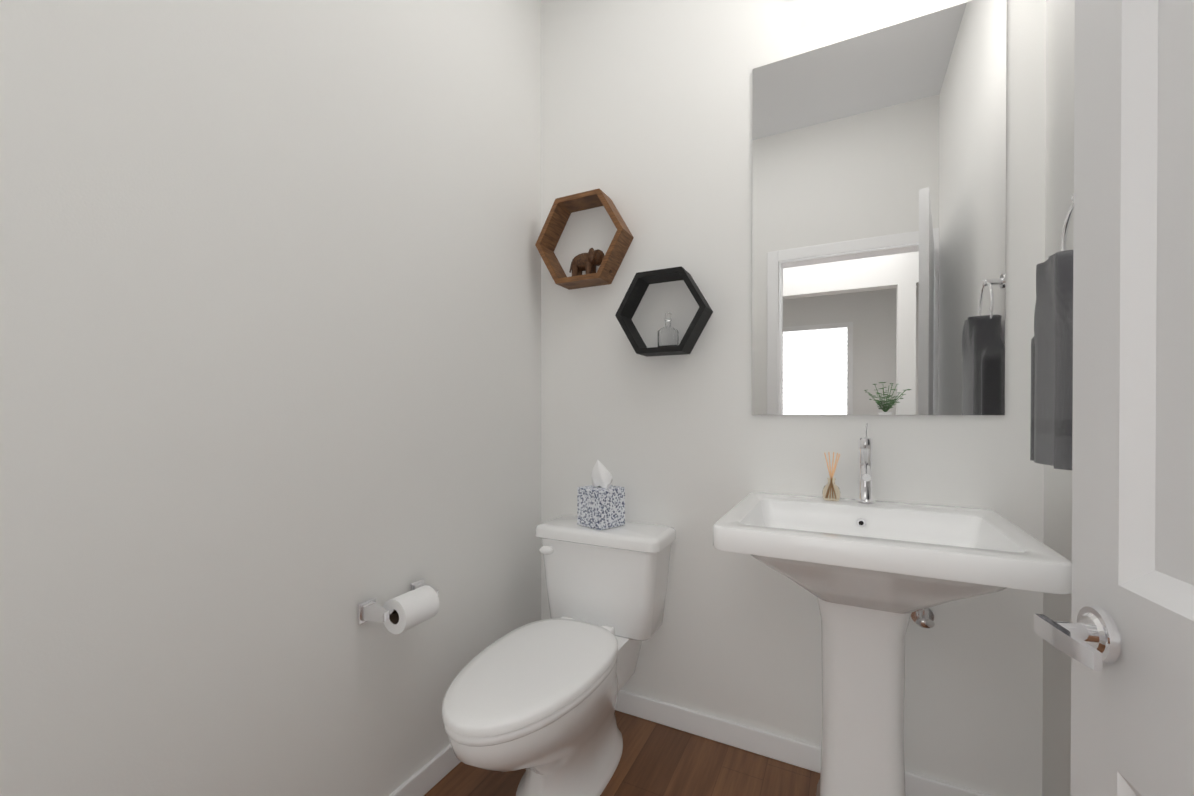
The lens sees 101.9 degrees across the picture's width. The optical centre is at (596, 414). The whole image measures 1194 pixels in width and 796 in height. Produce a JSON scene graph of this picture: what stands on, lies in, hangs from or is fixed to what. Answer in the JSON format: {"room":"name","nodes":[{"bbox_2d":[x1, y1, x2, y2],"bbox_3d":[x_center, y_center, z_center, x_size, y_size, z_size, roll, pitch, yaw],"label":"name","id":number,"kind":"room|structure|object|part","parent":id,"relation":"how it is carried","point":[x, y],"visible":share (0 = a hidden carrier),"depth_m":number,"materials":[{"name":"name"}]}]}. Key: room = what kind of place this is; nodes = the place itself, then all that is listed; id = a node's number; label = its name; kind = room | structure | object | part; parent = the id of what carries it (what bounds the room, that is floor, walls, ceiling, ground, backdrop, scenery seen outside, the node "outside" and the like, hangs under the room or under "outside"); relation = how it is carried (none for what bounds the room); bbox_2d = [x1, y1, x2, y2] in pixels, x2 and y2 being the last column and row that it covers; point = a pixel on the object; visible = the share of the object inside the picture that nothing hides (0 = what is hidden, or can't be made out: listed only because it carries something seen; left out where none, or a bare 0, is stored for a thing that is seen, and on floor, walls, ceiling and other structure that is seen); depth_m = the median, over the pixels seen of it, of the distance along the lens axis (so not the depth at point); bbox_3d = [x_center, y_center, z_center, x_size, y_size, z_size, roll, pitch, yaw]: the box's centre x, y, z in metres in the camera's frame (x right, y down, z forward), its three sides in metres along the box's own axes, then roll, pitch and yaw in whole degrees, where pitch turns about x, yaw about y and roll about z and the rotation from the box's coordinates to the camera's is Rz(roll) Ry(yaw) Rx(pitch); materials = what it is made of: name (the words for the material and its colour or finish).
{"room":"bathroom","nodes":[
{"label":"bathroom","id":0,"kind":"room"},
{"bbox_2d":[0,0,540,795],"bbox_3d":[-0.643,-0.324,1.268,0.120,2.850,1.840,0,0,27],"label":"wall","id":1,"kind":"structure","parent":0,"point":[270,344],"depth_m":1.01,"materials":[{"name":"white paint"}]},
{"bbox_2d":[358,578,438,633],"bbox_3d":[-0.503,0.513,1.286,0.115,0.088,0.212,0,0,27],"label":"toilet paper holder","id":2,"kind":"object","parent":1,"relation":"attached to","point":[417,603],"visible":1,"depth_m":1.24,"materials":[{"name":"white paper"}]},
{"bbox_2d":[389,744,460,795],"bbox_3d":[-0.583,1.062,1.246,0.013,0.078,1.600,0,0,27],"label":"baseboard","id":3,"kind":"structure","parent":1,"relation":"attached to","point":[430,774],"depth_m":1.42,"materials":[{"name":"white paint"}]},
{"bbox_2d":[424,710,819,795],"bbox_3d":[-0.583,1.136,-0.607,3.740,0.050,5.140,0,0,27],"label":"floor","id":4,"kind":"structure","parent":0,"point":[657,759],"depth_m":1.48,"materials":[{"name":"brown wood"}]},
{"bbox_2d":[442,515,675,795],"bbox_3d":[-0.113,0.744,1.420,0.464,0.712,0.838,0,0,27],"label":"toilet","id":5,"kind":"object","parent":4,"relation":"on","point":[536,700],"visible":1,"depth_m":1.37,"materials":[{"name":"white ceramic"}]},
{"bbox_3d":[-0.166,0.688,1.317,0.354,0.054,0.607,0,0,27],"label":"seat","id":6,"kind":"part","parent":5,"relation":"part of","materials":[{"name":"white plastic"}]},
{"bbox_3d":[-0.173,0.469,1.680,0.050,0.030,0.035,0,0,27],"label":"handle","id":7,"kind":"part","parent":5,"relation":"part of","materials":[{"name":"white plastic"}]},
{"bbox_2d":[577,460,624,529],"bbox_3d":[0.015,0.271,1.694,0.120,0.228,0.120,0,0,-43],"label":"tissue box","id":8,"kind":"object","parent":5,"relation":"on","point":[601,502],"visible":1,"depth_m":1.66,"materials":[{"name":"cardboard"}]},
{"bbox_2d":[713,423,1071,795],"bbox_3d":[0.658,0.563,1.198,0.624,1.076,0.546,0,0,27],"label":"pedestal sink","id":9,"kind":"object","parent":4,"relation":"on","point":[869,572],"visible":1,"depth_m":1.18,"materials":[{"name":"white ceramic"}]},
{"bbox_2d":[822,452,839,500],"bbox_3d":[0.686,0.179,1.417,0.048,0.141,0.048,0,0,27],"label":"reed diffuser","id":10,"kind":"object","parent":9,"relation":"on","point":[831,491],"visible":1,"depth_m":1.41,"materials":[{"name":"clear glass"}]},
{"bbox_2d":[855,423,875,503],"bbox_3d":[0.750,0.137,1.350,0.052,0.225,0.124,0,0,27],"label":"faucet","id":11,"kind":"object","parent":9,"relation":"on","point":[865,444],"depth_m":1.37,"materials":[{"name":"silver metal"}]},
{"bbox_2d":[541,0,1045,795],"bbox_3d":[0.492,-0.326,1.654,1.550,2.850,0.120,0,0,27],"label":"wall","id":12,"kind":"structure","parent":0,"point":[647,116],"depth_m":1.62,"materials":[{"name":"white paint"}]},
{"bbox_2d":[535,189,633,289],"bbox_3d":[-0.051,-0.647,1.805,0.365,0.317,0.100,0,0,27],"label":"shelf","id":13,"kind":"object","parent":12,"relation":"attached to","point":[609,262],"visible":1,"depth_m":1.78,"materials":[{"name":"brown wood"}]},
{"bbox_2d":[615,266,712,356],"bbox_3d":[0.228,-0.348,1.664,0.319,0.277,0.100,0,0,27],"label":"shelf","id":14,"kind":"object","parent":12,"relation":"attached to","point":[668,339],"visible":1,"depth_m":1.65,"materials":[{"name":"black wood"}]},
{"bbox_2d":[658,318,678,346],"bbox_3d":[0.244,-0.279,1.658,0.066,0.101,0.040,0,0,27],"label":"bottle","id":15,"kind":"object","parent":14,"relation":"on","point":[668,335],"depth_m":1.64,"materials":[{"name":"clear glass"}]},
{"bbox_2d":[615,690,991,795],"bbox_3d":[0.462,1.060,1.603,1.524,0.078,0.013,0,0,27],"label":"baseboard","id":16,"kind":"structure","parent":12,"relation":"attached to","point":[798,753],"depth_m":1.58,"materials":[{"name":"white paint"}]},
{"bbox_2d":[752,0,1006,414],"bbox_3d":[0.793,-0.560,1.427,0.645,1.120,0.006,0,0,27],"label":"mirror","id":17,"kind":"object","parent":12,"relation":"attached to","point":[878,211],"visible":1,"depth_m":1.40,"materials":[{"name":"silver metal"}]},
{"bbox_2d":[1042,0,1074,795],"bbox_3d":[0.845,-0.320,0.509,0.120,2.850,1.840,0,0,27],"label":"wall","id":18,"kind":"structure","parent":0,"point":[1059,193],"depth_m":1.17,"materials":[{"name":"white paint"}]},
{"bbox_2d":[1030,194,1073,469],"bbox_3d":[0.945,-0.175,0.952,0.103,0.556,0.284,0,0,27],"label":"towel","id":19,"kind":"object","parent":18,"relation":"attached to","point":[1051,391],"visible":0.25,"depth_m":0.97,"materials":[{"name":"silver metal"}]},
{"bbox_3d":[-0.660,-0.319,0.312,0.720,2.850,0.120,0,0,27],"label":"wall","id":20,"kind":"structure","parent":0,"visible":0},
{"bbox_2d":[1034,0,1193,795],"bbox_3d":[0.498,0.085,0.265,0.097,2.018,0.821,0,0,18],"label":"door","id":21,"kind":"structure","parent":20,"relation":"in","point":[1123,639],"depth_m":0.55,"materials":[{"name":"white paint"}]},
{"bbox_3d":[0.600,0.269,0.587,0.092,0.066,0.148,0,0,18],"label":"handle","id":22,"kind":"part","parent":21,"relation":"part of","materials":[{"name":"silver metal"}]}
]}

